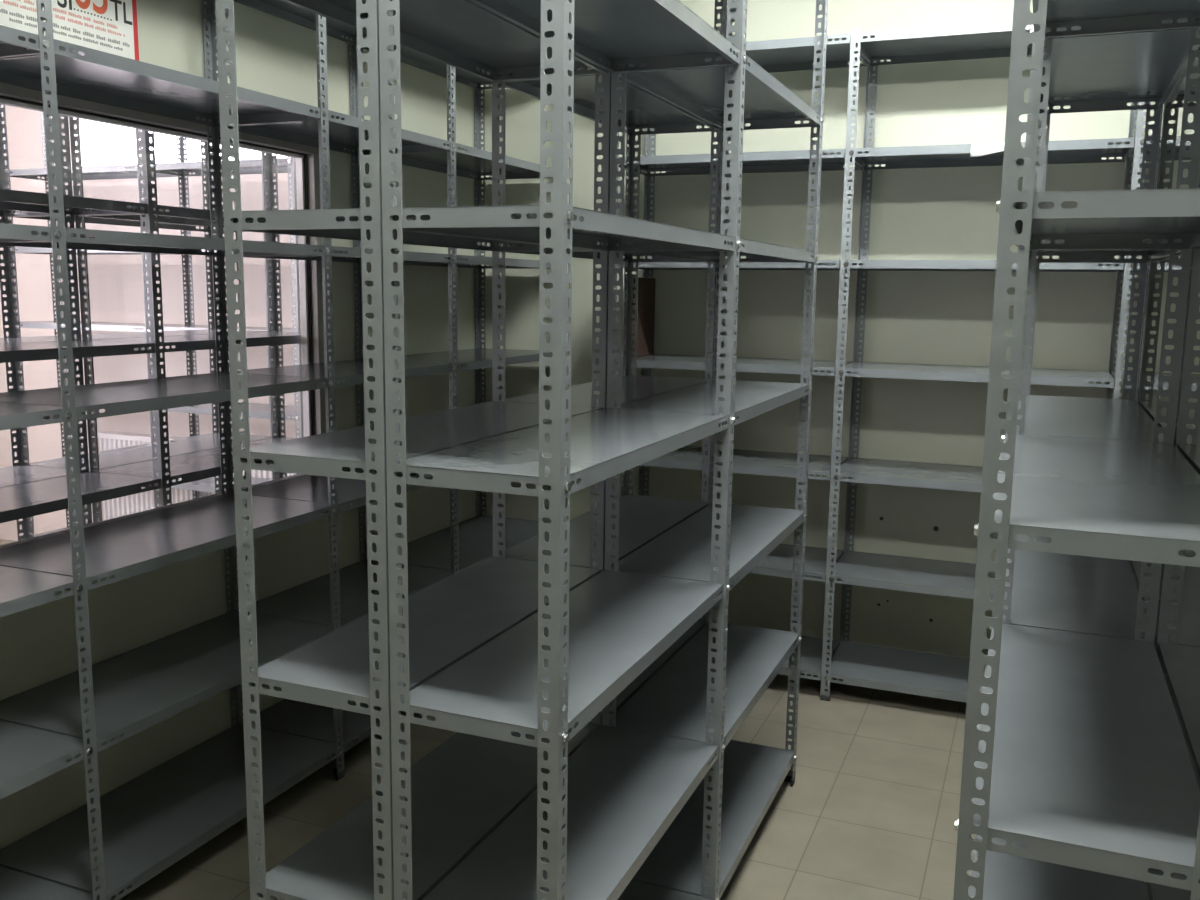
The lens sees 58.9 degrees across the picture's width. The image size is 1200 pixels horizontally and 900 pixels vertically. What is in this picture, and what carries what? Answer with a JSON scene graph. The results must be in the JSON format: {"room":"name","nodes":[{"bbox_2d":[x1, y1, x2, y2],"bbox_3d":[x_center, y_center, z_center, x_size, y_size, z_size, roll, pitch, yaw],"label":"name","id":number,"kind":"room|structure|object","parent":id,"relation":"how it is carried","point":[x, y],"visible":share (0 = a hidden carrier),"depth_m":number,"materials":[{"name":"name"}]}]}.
{"room":"storage room","nodes":[
{"label":"storage room","id":0,"kind":"room"},
{"bbox_2d":[0,105,303,540],"bbox_3d":[-2.285,-0.830,5.865,3.734,3.000,0.100,4,9,22],"label":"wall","id":1,"kind":"structure","parent":0,"point":[116,294],"depth_m":5.98,"materials":[{"name":"paint"}]},
{"bbox_2d":[69,118,289,166],"bbox_3d":[-1.911,-1.784,5.550,2.268,0.608,0.076,4,9,22],"label":"window","id":2,"kind":"structure","parent":1,"relation":"in","point":[102,144],"depth_m":5.88,"materials":[{"name":"white glass"}]},
{"bbox_2d":[97,431,295,519],"bbox_3d":[-2.080,0.330,5.838,1.685,0.760,0.092,4,9,22],"label":"radiator","id":3,"kind":"object","parent":1,"relation":"attached to","point":[109,440],"visible":0.09,"depth_m":6.01,"materials":[{"name":"white metal"}]},
{"bbox_2d":[97,431,183,442],"bbox_3d":[-2.109,-0.034,5.797,1.612,0.030,0.092,4,9,22],"label":"grille","id":4,"kind":"object","parent":3,"relation":"attached to","point":[108,436],"depth_m":6.00,"materials":[{"name":"white metal"}]},
{"bbox_2d":[0,0,484,848],"bbox_3d":[-2.043,-0.174,1.540,0.066,3.000,7.665,4,9,22],"label":"wall","id":5,"kind":"structure","parent":0,"point":[276,56],"depth_m":3.56,"materials":[{"name":"beige paint"}]},
{"bbox_2d":[0,0,138,60],"bbox_3d":[-1.478,-1.235,2.639,0.002,0.535,0.830,4,9,22],"label":"poster","id":6,"kind":"object","parent":5,"relation":"attached to","point":[108,26],"visible":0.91,"depth_m":2.88,"materials":[{"name":"paper"}]},
{"bbox_2d":[0,83,327,547],"bbox_3d":[-1.478,-0.333,2.877,0.068,1.258,2.283,4,9,22],"label":"window","id":7,"kind":"structure","parent":5,"relation":"in","point":[307,157],"depth_m":3.69,"materials":[{"name":"metal"}]},
{"bbox_2d":[0,539,975,899],"bbox_3d":[-1.836,1.370,1.713,8.200,0.100,7.930,4,9,22],"label":"floor","id":8,"kind":"structure","parent":0,"point":[870,811],"depth_m":3.28,"materials":[{"name":"beige tile"}]},
{"bbox_2d":[0,104,276,540],"bbox_3d":[-1.981,-0.157,3.051,0.310,2.518,2.790,4,9,22],"label":"shelving rack","id":9,"kind":"object","parent":8,"relation":"on","point":[21,472],"visible":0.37,"depth_m":3.52,"materials":[{"name":"grey metal"}]},
{"bbox_2d":[0,117,300,522],"bbox_3d":[-1.693,-0.136,2.933,0.305,2.518,2.790,4,9,22],"label":"shelving rack","id":10,"kind":"object","parent":8,"relation":"on","point":[25,500],"visible":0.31,"depth_m":3.31,"materials":[{"name":"grey metal"}]},
{"bbox_2d":[0,105,303,536],"bbox_3d":[-2.245,-0.535,5.530,1.900,2.518,0.310,4,9,22],"label":"shelving rack","id":11,"kind":"object","parent":8,"relation":"on","point":[181,169],"visible":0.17,"depth_m":5.48,"materials":[{"name":"grey metal"}]},
{"bbox_2d":[0,0,552,899],"bbox_3d":[-1.056,-0.179,3.272,0.436,2.518,3.590,4,9,22],"label":"shelving rack","id":12,"kind":"object","parent":8,"relation":"on","point":[124,836],"visible":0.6,"depth_m":3.04,"materials":[{"name":"grey metal"}]},
{"bbox_2d":[215,0,725,899],"bbox_3d":[-0.132,-0.067,2.611,0.310,2.518,1.860,4,9,22],"label":"shelving rack","id":13,"kind":"object","parent":8,"relation":"on","point":[463,789],"visible":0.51,"depth_m":2.09,"materials":[{"name":"grey metal"}]},
{"bbox_2d":[378,0,827,899],"bbox_3d":[0.159,-0.045,2.492,0.310,2.518,1.860,4,9,22],"label":"shelving rack","id":14,"kind":"object","parent":8,"relation":"on","point":[660,802],"visible":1,"depth_m":2.20,"materials":[{"name":"grey metal"}]},
{"bbox_2d":[612,21,1199,701],"bbox_3d":[1.413,-0.257,4.002,2.819,2.518,0.436,4,9,22],"label":"shelving rack","id":15,"kind":"object","parent":8,"relation":"on","point":[940,676],"visible":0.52,"depth_m":4.10,"materials":[{"name":"grey metal"}]},
{"bbox_2d":[624,277,654,356],"bbox_3d":[0.168,-0.568,4.535,0.058,0.331,0.234,4,9,22],"label":"carton","id":16,"kind":"object","parent":15,"relation":"on","point":[646,286],"visible":0.52,"depth_m":4.52,"materials":[{"name":"brown cardboard"}]},
{"bbox_2d":[970,142,1003,156],"bbox_3d":[1.371,-1.051,3.744,0.112,0.047,0.154,4,9,22],"label":"paper sheet","id":17,"kind":"object","parent":15,"relation":"on","point":[977,149],"visible":0.9,"depth_m":3.68,"materials":[{"name":"white paper"}]},
{"bbox_2d":[953,0,1199,899],"bbox_3d":[0.964,0.022,2.118,0.310,2.518,1.860,4,9,22],"label":"shelving rack","id":18,"kind":"object","parent":8,"relation":"on","point":[1078,780],"visible":1,"depth_m":1.73,"materials":[{"name":"grey metal"}]},
{"bbox_2d":[1128,46,1199,899],"bbox_3d":[1.252,0.043,2.001,0.305,2.518,1.860,4,9,22],"label":"shelving rack","id":19,"kind":"object","parent":8,"relation":"on","point":[1177,635],"visible":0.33,"depth_m":2.08,"materials":[{"name":"grey metal"}]},
{"bbox_2d":[485,0,1199,657],"bbox_3d":[1.384,-0.545,4.296,4.266,3.000,0.100,4,9,22],"label":"wall","id":20,"kind":"structure","parent":0,"point":[944,213],"depth_m":4.37,"materials":[{"name":"beige paint"}]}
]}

